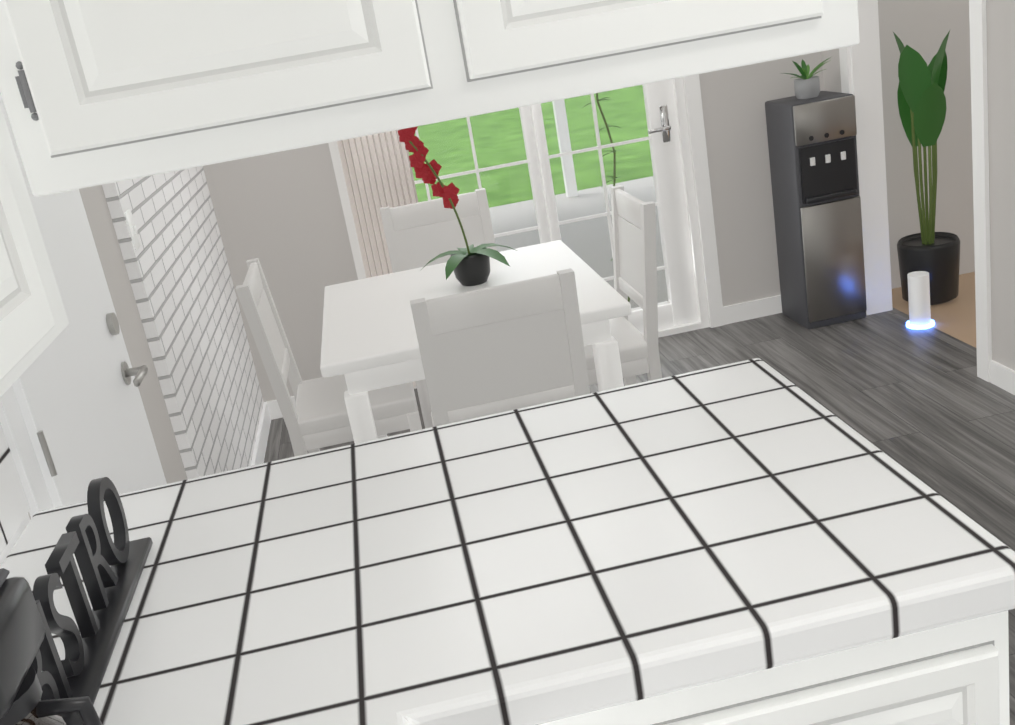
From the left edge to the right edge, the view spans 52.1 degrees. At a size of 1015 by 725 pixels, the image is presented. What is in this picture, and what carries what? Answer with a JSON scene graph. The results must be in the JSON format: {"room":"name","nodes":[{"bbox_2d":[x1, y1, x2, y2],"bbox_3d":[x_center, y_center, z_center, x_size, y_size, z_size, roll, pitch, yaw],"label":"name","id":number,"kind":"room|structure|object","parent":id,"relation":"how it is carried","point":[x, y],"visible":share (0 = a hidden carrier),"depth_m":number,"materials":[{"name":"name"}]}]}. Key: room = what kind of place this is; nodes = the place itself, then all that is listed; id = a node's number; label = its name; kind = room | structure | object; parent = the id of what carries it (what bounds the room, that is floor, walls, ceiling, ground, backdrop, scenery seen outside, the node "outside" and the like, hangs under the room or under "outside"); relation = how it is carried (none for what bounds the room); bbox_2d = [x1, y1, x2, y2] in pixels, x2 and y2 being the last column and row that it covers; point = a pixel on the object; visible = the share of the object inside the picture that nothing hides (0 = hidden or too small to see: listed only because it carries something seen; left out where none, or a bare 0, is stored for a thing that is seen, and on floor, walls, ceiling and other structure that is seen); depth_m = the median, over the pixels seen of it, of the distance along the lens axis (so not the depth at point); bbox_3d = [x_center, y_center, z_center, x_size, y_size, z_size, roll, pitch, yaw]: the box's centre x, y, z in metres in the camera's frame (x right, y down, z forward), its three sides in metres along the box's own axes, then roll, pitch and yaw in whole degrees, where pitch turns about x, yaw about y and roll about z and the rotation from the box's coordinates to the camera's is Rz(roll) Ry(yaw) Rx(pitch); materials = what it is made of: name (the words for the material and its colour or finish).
{"room":"kitchen","nodes":[
{"label":"kitchen","id":0,"kind":"room"},
{"bbox_2d":[0,166,270,566],"bbox_3d":[-0.877,0.186,1.213,0.200,2.445,7.350,-12,19,-5],"label":"wall","id":1,"kind":"structure","parent":0,"point":[169,281],"depth_m":3.36,"materials":[{"name":"white brick"}]},
{"bbox_2d":[0,105,68,396],"bbox_3d":[-0.729,-0.407,0.858,0.336,1.010,0.553,-12,19,-5],"label":"upper cabinet","id":2,"kind":"object","parent":1,"relation":"attached to","point":[34,322],"visible":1,"depth_m":1.07,"materials":[{"name":"white paint"}]},
{"bbox_2d":[0,92,166,517],"bbox_3d":[-0.921,0.010,2.286,0.090,2.105,0.900,-12,19,-5],"label":"door","id":3,"kind":"structure","parent":1,"relation":"in","point":[74,422],"depth_m":2.28,"materials":[{"name":"white wood"}]},
{"bbox_2d":[124,209,140,250],"bbox_3d":[-1.075,-0.383,2.991,0.014,0.114,0.070,-12,19,-5],"label":"light switch","id":4,"kind":"object","parent":1,"relation":"attached to","point":[132,229],"visible":1,"depth_m":2.98,"materials":[{"name":"white plastic"}]},
{"bbox_2d":[203,0,974,419],"bbox_3d":[0.714,-1.321,4.812,4.600,2.445,0.162,-12,19,-5],"label":"wall","id":5,"kind":"structure","parent":0,"point":[279,216],"depth_m":4.86,"materials":[{"name":"grey paint"}]},
{"bbox_2d":[337,129,417,387],"bbox_3d":[0.121,-1.039,4.652,1.840,2.135,0.111,-12,19,-5],"label":"blinds","id":6,"kind":"object","parent":5,"relation":"attached to","point":[377,171],"visible":0.31,"depth_m":4.62,"materials":[{"name":"white fabric"}]},
{"bbox_2d":[328,74,724,388],"bbox_3d":[0.056,-1.022,4.784,1.710,2.120,0.170,-12,19,-5],"label":"french door","id":7,"kind":"structure","parent":5,"relation":"attached to","point":[685,307],"depth_m":4.90,"materials":[{"name":"white wood"}]},
{"bbox_2d":[264,272,1014,724],"bbox_3d":[1.448,0.863,1.963,4.900,0.060,7.950,-12,19,-5],"label":"floor","id":8,"kind":"structure","parent":0,"point":[930,408],"depth_m":4.15,"materials":[{"name":"grey wood"}]},
{"bbox_2d":[235,258,421,455],"bbox_3d":[-0.571,0.104,3.628,0.480,0.960,0.440,-12,19,-5],"label":"chair","id":9,"kind":"object","parent":8,"relation":"on","point":[316,418],"visible":0.56,"depth_m":3.46,"materials":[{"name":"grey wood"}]},
{"bbox_2d":[379,188,496,428],"bbox_3d":[-0.195,-0.160,4.207,0.440,0.960,0.480,-12,19,-5],"label":"chair","id":10,"kind":"object","parent":8,"relation":"on","point":[420,234],"visible":0.21,"depth_m":4.28,"materials":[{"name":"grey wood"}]},
{"bbox_2d":[320,240,630,443],"bbox_3d":[-0.107,0.116,3.676,0.940,0.755,1.040,-12,19,-5],"label":"dining table","id":11,"kind":"object","parent":8,"relation":"on","point":[369,340],"visible":0.6,"depth_m":3.29,"materials":[{"name":"white wood"}]},
{"bbox_2d":[398,126,516,285],"bbox_3d":[-0.169,-0.561,3.578,0.359,0.590,0.345,-12,19,-5],"label":"orchid plant","id":12,"kind":"object","parent":11,"relation":"on","point":[469,265],"visible":1,"depth_m":3.56,"materials":[{"name":"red plant"}]},
{"bbox_2d":[410,268,589,426],"bbox_3d":[0.004,0.181,3.105,0.440,0.960,0.480,-12,19,-5],"label":"chair","id":13,"kind":"object","parent":8,"relation":"on","point":[500,348],"visible":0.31,"depth_m":2.81,"materials":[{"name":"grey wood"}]},
{"bbox_2d":[0,358,1014,724],"bbox_3d":[0.155,0.952,0.232,1.386,1.302,3.830,-12,19,-5],"label":"cabinet","id":14,"kind":"object","parent":8,"relation":"on","point":[754,542],"visible":0.96,"depth_m":1.36,"materials":[{"name":"white tile"}]},
{"bbox_2d":[0,568,101,724],"bbox_3d":[-0.558,0.377,0.956,0.358,0.285,0.180,-12,19,-5],"label":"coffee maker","id":15,"kind":"object","parent":14,"relation":"on","point":[22,630],"visible":1,"depth_m":0.96,"materials":[{"name":"black plastic"}]},
{"bbox_2d":[31,477,152,724],"bbox_3d":[-0.562,0.303,1.386,0.050,0.150,0.530,-12,19,-5],"label":"sign","id":16,"kind":"object","parent":14,"relation":"on","point":[96,551],"visible":0.79,"depth_m":1.38,"materials":[{"name":"black plastic"}]},
{"bbox_2d":[584,185,661,385],"bbox_3d":[0.298,-0.094,3.761,0.480,0.960,0.440,-12,19,-5],"label":"chair","id":17,"kind":"object","parent":8,"relation":"on","point":[634,246],"visible":0.48,"depth_m":3.60,"materials":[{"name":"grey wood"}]},
{"bbox_2d":[765,91,866,329],"bbox_3d":[1.443,-0.706,4.838,0.295,1.040,0.340,-12,19,-5],"label":"water dispenser","id":18,"kind":"object","parent":8,"relation":"on","point":[812,148],"visible":1,"depth_m":4.72,"materials":[{"name":"grey plastic"}]},
{"bbox_2d":[785,58,830,98],"bbox_3d":[1.343,-1.276,4.667,0.250,0.164,0.178,-12,19,-5],"label":"potted plant","id":19,"kind":"object","parent":18,"relation":"on","point":[806,85],"visible":1,"depth_m":4.63,"materials":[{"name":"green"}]},
{"bbox_2d":[906,271,934,329],"bbox_3d":[1.840,-0.281,4.644,0.119,0.240,0.119,-12,19,-5],"label":"gadget","id":20,"kind":"object","parent":8,"relation":"on","point":[919,299],"visible":0.98,"depth_m":4.61,"materials":[{"name":"white plastic"}]},
{"bbox_2d":[893,31,959,304],"bbox_3d":[1.925,-0.891,4.785,0.280,1.263,0.280,-12,19,-5],"label":"potted plant","id":21,"kind":"object","parent":8,"relation":"on","point":[921,98],"visible":0.96,"depth_m":4.77,"materials":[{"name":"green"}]},
{"bbox_2d":[821,0,1014,394],"bbox_3d":[2.054,-0.426,1.500,0.142,2.445,7.350,-12,19,-5],"label":"wall","id":22,"kind":"structure","parent":0,"point":[1000,19],"depth_m":3.67,"materials":[{"name":"white paint"}]},
{"bbox_2d":[839,0,991,381],"bbox_3d":[1.656,-1.082,4.162,0.147,2.105,1.090,-12,19,-5],"label":"door frame","id":23,"kind":"structure","parent":22,"relation":"attached to","point":[860,70],"depth_m":4.55,"materials":[{"name":"white wood"}]},
{"bbox_3d":[1.040,-1.461,1.170,4.900,0.171,7.950,-12,19,-5],"label":"ceiling","id":24,"kind":"structure","parent":0,"visible":0},
{"bbox_2d":[0,0,859,196],"bbox_3d":[-0.136,-0.744,1.289,1.075,0.850,0.388,-12,19,-5],"label":"upper cabinet","id":25,"kind":"object","parent":24,"relation":"hanging from","point":[97,92],"visible":1,"depth_m":1.24,"materials":[{"name":"white paint"}]},
{"label":"outside","id":26,"kind":"structure","parent":0,"visible":0},
{"bbox_2d":[408,85,667,307],"bbox_3d":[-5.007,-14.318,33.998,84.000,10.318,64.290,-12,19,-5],"label":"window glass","id":27,"kind":"object","parent":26,"point":[454,150],"depth_m":11.11,"materials":[{"name":"clear glass"}]}
]}

